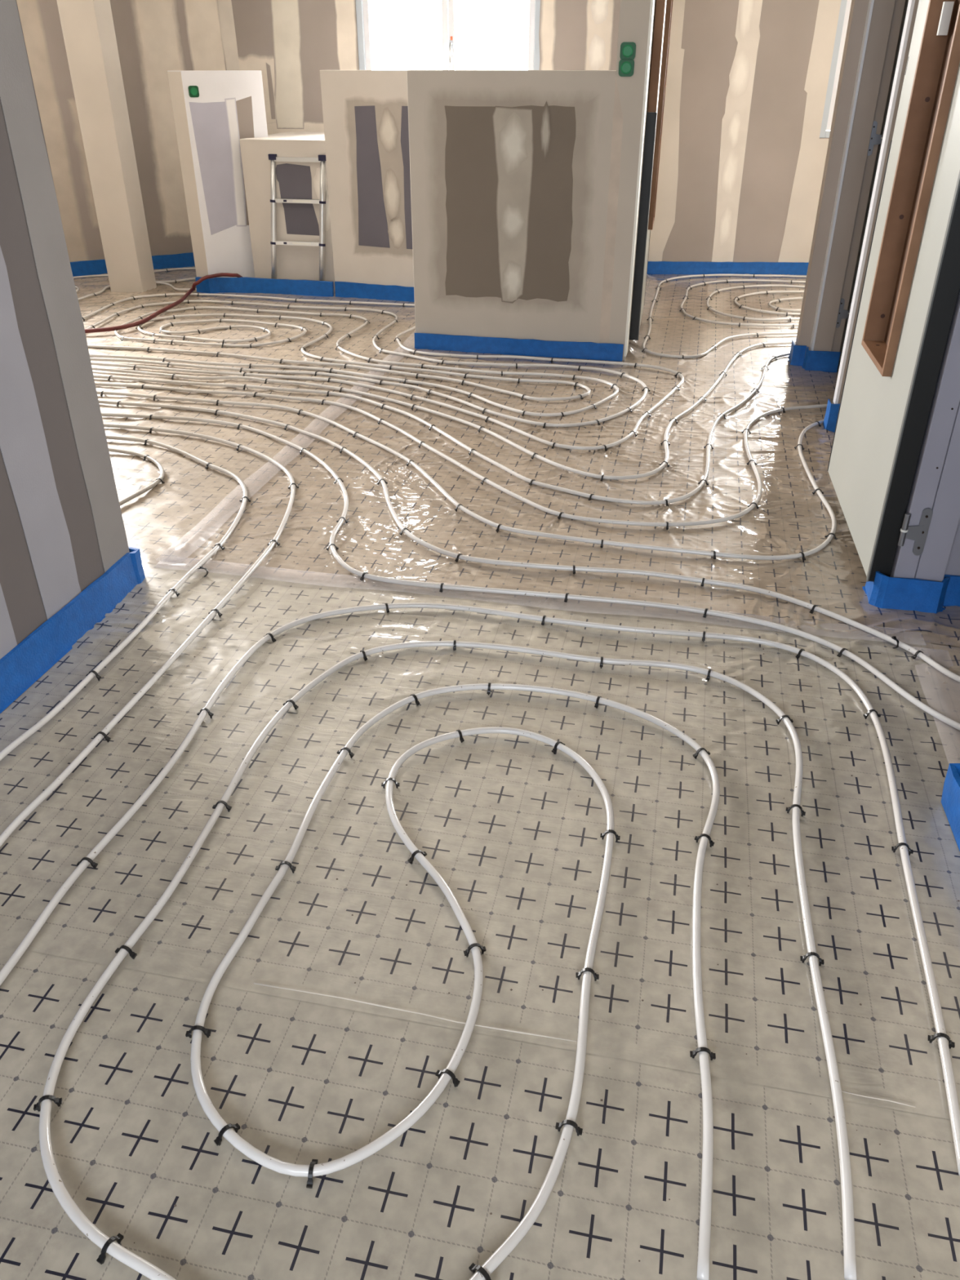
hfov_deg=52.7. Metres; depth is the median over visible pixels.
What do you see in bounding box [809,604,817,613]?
clip
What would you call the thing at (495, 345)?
strip
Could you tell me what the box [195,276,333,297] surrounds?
strip
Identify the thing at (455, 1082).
clip
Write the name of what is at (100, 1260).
clip
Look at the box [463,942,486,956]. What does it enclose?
clip
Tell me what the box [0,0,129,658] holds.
wall
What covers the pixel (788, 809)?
clip
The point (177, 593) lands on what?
clip
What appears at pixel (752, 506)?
pipe
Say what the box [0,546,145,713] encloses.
strip
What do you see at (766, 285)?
pipe
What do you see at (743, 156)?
wall
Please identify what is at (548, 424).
pipe
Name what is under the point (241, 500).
clip
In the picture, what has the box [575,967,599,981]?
clip
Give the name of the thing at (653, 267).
strip
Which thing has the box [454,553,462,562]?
clip
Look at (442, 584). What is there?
clip
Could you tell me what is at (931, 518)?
trim
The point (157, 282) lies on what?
pipe
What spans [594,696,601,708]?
clip
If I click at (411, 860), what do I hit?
clip
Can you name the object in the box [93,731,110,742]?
clip
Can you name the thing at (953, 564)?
wall
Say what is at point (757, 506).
clip
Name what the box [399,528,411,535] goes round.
clip
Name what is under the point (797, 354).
strip
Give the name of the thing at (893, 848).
clip
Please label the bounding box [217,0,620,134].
wall
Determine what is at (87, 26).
pillar
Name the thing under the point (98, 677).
clip
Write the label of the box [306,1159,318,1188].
clip
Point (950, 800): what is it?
strip
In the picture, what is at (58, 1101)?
clip
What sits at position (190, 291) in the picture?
hose
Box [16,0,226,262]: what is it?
wall
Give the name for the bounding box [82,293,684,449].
pipe
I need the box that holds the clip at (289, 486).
[288,483,298,488]
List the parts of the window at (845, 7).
frame sill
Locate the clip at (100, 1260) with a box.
[96,1233,124,1264]
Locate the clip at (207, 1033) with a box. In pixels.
[185,1025,211,1038]
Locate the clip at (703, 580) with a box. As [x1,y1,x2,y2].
[700,577,705,586]
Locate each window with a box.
[355,0,540,70]
[819,0,851,137]
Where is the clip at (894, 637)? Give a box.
[891,635,898,648]
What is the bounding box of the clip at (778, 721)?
[775,715,793,724]
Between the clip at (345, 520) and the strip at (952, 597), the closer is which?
the strip at (952, 597)
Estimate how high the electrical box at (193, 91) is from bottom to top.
0.068 m
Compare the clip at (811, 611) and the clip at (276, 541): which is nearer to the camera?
the clip at (811, 611)
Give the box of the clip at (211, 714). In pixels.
[196,707,213,718]
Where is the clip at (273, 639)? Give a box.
[263,632,275,642]
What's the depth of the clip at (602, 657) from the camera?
2.66 m
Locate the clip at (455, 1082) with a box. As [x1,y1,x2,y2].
[435,1068,460,1087]
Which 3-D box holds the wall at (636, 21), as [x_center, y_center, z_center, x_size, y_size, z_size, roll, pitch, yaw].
[0.757,-2.721,4.850,0.155,2.622,0.129,7,31,11]
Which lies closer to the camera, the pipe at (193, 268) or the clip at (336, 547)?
the clip at (336, 547)
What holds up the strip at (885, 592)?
on the floor
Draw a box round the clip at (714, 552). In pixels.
[712,551,715,559]
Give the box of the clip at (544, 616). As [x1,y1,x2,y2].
[541,615,546,625]
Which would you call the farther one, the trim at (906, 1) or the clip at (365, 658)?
the trim at (906, 1)
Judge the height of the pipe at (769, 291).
0.018 m
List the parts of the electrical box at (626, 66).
box lid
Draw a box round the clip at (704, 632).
[702,631,705,641]
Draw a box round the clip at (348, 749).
[337,746,354,758]
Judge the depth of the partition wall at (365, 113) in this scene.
6.45 m
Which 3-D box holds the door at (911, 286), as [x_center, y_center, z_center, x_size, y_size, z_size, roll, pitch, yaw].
[1.287,-1.277,2.851,0.086,2.000,0.958,5,31,9]
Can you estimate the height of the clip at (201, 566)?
0.042 m
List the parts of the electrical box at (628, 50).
box lid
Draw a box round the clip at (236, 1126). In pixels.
[213,1123,239,1146]
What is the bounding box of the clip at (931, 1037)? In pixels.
[928,1032,955,1048]
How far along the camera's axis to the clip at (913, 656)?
2.69 m
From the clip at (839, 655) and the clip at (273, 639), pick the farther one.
the clip at (273, 639)
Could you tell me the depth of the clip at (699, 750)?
2.31 m
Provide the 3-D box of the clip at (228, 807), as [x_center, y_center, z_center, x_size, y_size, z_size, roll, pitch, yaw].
[-0.574,0.375,2.156,0.042,0.040,0.009,4,31,7]
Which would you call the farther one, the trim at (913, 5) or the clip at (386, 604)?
the trim at (913, 5)
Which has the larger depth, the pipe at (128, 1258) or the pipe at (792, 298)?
the pipe at (792, 298)
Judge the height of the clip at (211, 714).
0.041 m
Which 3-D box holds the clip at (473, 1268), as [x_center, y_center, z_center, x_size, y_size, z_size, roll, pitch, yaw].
[0.003,0.871,1.322,0.042,0.040,0.009,24,39,35]
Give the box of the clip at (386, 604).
[384,603,389,612]
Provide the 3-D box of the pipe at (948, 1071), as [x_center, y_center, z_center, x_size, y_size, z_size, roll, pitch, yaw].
[0.095,0.322,2.225,1.693,0.018,1.566,6,31,10]
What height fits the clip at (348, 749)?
0.040 m
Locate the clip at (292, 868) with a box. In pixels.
[275,861,296,873]
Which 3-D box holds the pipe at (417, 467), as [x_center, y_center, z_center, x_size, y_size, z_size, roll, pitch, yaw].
[-0.322,-0.776,4.072,5.139,0.018,1.792,2,31,4]
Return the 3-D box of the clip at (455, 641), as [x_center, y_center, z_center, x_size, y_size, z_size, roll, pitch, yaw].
[-0.071,0.019,2.754,0.009,0.040,0.042,2,29,1]
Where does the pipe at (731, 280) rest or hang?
on the floor
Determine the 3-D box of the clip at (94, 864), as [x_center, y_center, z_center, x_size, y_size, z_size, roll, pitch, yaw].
[-0.812,0.467,2.002,0.042,0.040,0.009,4,31,7]
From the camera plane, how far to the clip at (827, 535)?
3.37 m
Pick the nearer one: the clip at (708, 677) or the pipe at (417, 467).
the clip at (708, 677)
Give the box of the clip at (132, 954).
[115,945,137,959]
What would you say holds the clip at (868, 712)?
attached to the floor
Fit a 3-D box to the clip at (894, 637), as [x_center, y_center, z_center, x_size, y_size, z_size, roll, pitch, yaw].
[1.177,0.008,2.761,0.014,0.042,0.044,-7,32,-12]
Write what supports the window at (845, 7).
in the wall at (743, 156)
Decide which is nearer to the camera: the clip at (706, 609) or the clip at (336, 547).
the clip at (706, 609)
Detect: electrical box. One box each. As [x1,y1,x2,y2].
[188,85,199,97]
[618,58,634,76]
[619,42,635,59]
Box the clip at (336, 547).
[325,543,338,551]
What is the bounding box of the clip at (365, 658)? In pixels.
[358,649,367,661]
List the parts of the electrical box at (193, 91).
box lid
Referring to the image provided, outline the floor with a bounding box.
[0,266,959,1279]
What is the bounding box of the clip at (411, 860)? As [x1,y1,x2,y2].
[408,849,426,864]
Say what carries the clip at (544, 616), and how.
attached to the floor
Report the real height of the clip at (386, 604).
0.041 m
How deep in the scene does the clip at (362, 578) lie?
3.11 m
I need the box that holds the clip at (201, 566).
[195,565,208,577]
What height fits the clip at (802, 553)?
0.041 m
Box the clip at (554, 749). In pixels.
[551,741,564,754]
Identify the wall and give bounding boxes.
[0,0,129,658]
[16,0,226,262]
[167,70,267,277]
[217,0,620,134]
[239,131,335,291]
[320,70,413,287]
[406,70,616,342]
[599,0,655,359]
[646,2,655,112]
[648,0,841,262]
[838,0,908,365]
[944,520,959,575]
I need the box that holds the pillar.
[56,0,156,292]
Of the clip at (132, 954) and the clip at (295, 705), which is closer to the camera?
the clip at (132, 954)
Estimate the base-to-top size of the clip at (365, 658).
0.041 m
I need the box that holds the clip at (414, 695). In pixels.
[408,693,419,705]
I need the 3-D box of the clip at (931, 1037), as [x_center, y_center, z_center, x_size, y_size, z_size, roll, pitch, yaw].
[0.780,0.682,1.640,0.042,0.040,0.009,10,32,19]
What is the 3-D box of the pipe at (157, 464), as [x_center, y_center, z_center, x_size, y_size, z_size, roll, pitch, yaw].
[-1.671,-0.621,3.811,0.825,0.018,1.974,-12,33,-19]
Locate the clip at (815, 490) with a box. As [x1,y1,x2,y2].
[812,488,823,494]
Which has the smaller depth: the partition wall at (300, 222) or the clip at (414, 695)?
the clip at (414, 695)
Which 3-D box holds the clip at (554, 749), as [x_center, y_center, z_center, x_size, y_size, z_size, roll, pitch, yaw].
[0.190,0.264,2.343,0.009,0.040,0.042,25,39,35]
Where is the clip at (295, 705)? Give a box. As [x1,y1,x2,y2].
[282,699,298,710]
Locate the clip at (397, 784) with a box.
[381,777,399,788]
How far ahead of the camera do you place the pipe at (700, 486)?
4.42 m
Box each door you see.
[629,0,673,340]
[827,0,959,582]
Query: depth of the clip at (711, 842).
2.05 m
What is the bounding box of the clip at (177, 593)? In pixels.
[165,588,179,596]
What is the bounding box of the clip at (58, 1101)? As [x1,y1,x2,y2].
[33,1094,62,1111]
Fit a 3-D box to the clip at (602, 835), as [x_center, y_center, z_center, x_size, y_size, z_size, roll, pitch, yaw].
[0.279,0.424,2.075,0.042,0.041,0.009,5,31,8]
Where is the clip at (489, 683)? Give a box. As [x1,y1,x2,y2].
[486,682,491,694]
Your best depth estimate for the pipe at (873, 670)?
2.99 m
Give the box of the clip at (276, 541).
[267,539,279,545]
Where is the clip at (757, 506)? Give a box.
[747,502,759,508]
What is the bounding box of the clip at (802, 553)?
[799,551,805,560]
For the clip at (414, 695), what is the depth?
2.50 m
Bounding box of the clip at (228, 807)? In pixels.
[212,800,231,812]
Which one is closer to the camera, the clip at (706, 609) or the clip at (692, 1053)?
the clip at (692, 1053)
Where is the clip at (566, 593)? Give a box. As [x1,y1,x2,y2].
[564,592,568,602]
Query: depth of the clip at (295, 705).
2.49 m
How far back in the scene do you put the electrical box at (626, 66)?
4.73 m
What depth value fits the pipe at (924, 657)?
3.15 m
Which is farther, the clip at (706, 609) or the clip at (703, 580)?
the clip at (703, 580)
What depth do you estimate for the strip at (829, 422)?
4.36 m
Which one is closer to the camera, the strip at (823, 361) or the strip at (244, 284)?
the strip at (823, 361)
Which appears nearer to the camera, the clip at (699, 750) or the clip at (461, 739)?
the clip at (699, 750)
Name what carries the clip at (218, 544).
attached to the floor
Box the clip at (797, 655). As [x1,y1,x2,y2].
[795,648,804,658]
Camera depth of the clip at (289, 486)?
3.78 m
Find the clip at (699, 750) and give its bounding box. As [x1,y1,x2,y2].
[693,747,710,759]
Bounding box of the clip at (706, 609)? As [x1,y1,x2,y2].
[702,608,708,617]
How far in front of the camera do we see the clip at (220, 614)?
2.91 m
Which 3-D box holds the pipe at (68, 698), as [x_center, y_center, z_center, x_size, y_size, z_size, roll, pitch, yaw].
[-1.331,-0.306,3.282,1.206,0.018,3.468,-12,33,-19]
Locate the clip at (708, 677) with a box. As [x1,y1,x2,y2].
[706,669,711,681]
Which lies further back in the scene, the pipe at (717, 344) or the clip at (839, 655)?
the pipe at (717, 344)
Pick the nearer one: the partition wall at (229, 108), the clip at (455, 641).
the clip at (455, 641)
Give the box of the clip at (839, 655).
[836,648,848,657]
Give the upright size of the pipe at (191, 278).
0.017 m
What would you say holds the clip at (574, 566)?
attached to the floor
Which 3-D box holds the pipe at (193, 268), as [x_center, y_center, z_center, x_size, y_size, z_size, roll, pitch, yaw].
[-2.648,-2.900,7.640,1.170,0.017,0.102,-13,33,-21]
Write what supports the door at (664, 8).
in the wall at (655, 2)
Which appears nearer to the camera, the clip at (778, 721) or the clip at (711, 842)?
the clip at (711, 842)
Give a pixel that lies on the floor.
(310, 1062)
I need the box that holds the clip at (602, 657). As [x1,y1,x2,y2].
[600,656,603,668]
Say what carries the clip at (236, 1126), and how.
attached to the floor
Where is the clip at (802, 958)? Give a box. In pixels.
[800,951,824,965]
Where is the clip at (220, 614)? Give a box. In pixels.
[208,608,222,617]
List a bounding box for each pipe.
[0,423,295,847]
[0,435,247,760]
[0,603,959,1175]
[39,640,856,1279]
[73,266,195,279]
[77,281,196,300]
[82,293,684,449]
[85,299,647,426]
[87,306,618,416]
[92,341,795,479]
[93,352,789,505]
[94,382,832,526]
[96,391,836,559]
[98,400,959,682]
[101,413,959,730]
[108,448,164,505]
[155,277,195,283]
[642,274,806,358]
[680,279,805,326]
[706,284,804,320]
[733,290,804,315]
[768,297,803,311]
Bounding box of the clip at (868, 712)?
[862,709,880,719]
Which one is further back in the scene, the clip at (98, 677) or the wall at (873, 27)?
the wall at (873, 27)
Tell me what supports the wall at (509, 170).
attached to the wall at (655, 2)
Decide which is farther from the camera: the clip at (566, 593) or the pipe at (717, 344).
the pipe at (717, 344)
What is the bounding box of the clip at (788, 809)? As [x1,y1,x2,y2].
[786,804,805,816]
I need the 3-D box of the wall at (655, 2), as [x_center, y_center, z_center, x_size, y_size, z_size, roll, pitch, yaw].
[1.006,-3.384,5.965,0.120,2.622,2.536,6,31,9]
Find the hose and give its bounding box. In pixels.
[84,272,242,333]
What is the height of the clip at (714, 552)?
0.040 m
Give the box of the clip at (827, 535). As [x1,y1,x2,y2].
[824,533,837,539]
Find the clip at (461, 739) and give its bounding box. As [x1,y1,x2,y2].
[456,729,464,742]
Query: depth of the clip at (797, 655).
2.70 m
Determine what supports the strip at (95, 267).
attached to the wall at (154, 37)
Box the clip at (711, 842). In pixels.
[694,833,715,847]
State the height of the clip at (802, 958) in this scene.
0.040 m
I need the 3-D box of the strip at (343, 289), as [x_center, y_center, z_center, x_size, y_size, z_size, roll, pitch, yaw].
[-0.568,-2.422,6.768,0.986,0.103,0.028,10,32,17]
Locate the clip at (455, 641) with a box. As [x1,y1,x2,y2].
[453,640,456,650]
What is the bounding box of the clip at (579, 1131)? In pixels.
[555,1119,582,1136]
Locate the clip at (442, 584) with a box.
[439,582,444,592]
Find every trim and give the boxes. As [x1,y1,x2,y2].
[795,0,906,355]
[832,0,919,404]
[889,289,959,582]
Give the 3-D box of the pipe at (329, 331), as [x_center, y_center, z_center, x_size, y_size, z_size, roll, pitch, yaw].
[-1.115,-1.744,5.698,4.071,0.018,1.581,11,32,17]
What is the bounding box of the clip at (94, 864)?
[76,857,97,869]
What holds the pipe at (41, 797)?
on the floor
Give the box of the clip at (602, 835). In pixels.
[600,829,620,840]
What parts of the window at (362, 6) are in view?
frame, handle lever, frame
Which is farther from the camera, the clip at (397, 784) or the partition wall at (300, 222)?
the partition wall at (300, 222)
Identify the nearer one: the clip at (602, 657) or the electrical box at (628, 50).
the clip at (602, 657)
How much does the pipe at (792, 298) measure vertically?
0.017 m
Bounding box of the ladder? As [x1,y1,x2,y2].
[267,154,326,280]
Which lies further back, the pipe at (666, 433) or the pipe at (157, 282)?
the pipe at (157, 282)
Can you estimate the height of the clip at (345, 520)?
0.040 m
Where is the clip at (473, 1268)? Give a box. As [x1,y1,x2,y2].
[468,1262,491,1279]
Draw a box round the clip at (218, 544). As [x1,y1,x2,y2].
[212,542,224,550]
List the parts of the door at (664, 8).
panel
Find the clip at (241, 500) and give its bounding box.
[239,496,250,502]
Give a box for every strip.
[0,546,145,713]
[70,252,195,276]
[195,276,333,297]
[334,281,414,302]
[414,333,623,361]
[647,261,808,275]
[788,337,806,365]
[801,346,840,372]
[822,399,839,432]
[862,571,950,613]
[941,763,959,851]
[942,574,959,606]
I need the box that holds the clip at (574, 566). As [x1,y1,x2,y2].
[573,564,575,574]
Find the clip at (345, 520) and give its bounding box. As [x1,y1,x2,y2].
[336,516,348,523]
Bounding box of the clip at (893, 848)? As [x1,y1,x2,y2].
[891,842,913,855]
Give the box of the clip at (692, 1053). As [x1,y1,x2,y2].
[689,1047,715,1060]
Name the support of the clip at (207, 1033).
attached to the floor
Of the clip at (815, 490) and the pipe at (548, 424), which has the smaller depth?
the clip at (815, 490)
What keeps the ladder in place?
on the floor
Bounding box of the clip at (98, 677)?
[85,670,101,680]
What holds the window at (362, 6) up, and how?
in the wall at (290, 42)
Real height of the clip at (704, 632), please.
0.041 m
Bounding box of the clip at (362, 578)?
[360,572,368,580]
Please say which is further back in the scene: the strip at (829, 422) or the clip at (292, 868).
the strip at (829, 422)
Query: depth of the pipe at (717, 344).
5.91 m
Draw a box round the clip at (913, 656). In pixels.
[911,650,923,659]
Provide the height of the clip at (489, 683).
0.040 m
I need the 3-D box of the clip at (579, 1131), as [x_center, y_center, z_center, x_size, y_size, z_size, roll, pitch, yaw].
[0.138,0.762,1.506,0.042,0.040,0.009,7,32,12]

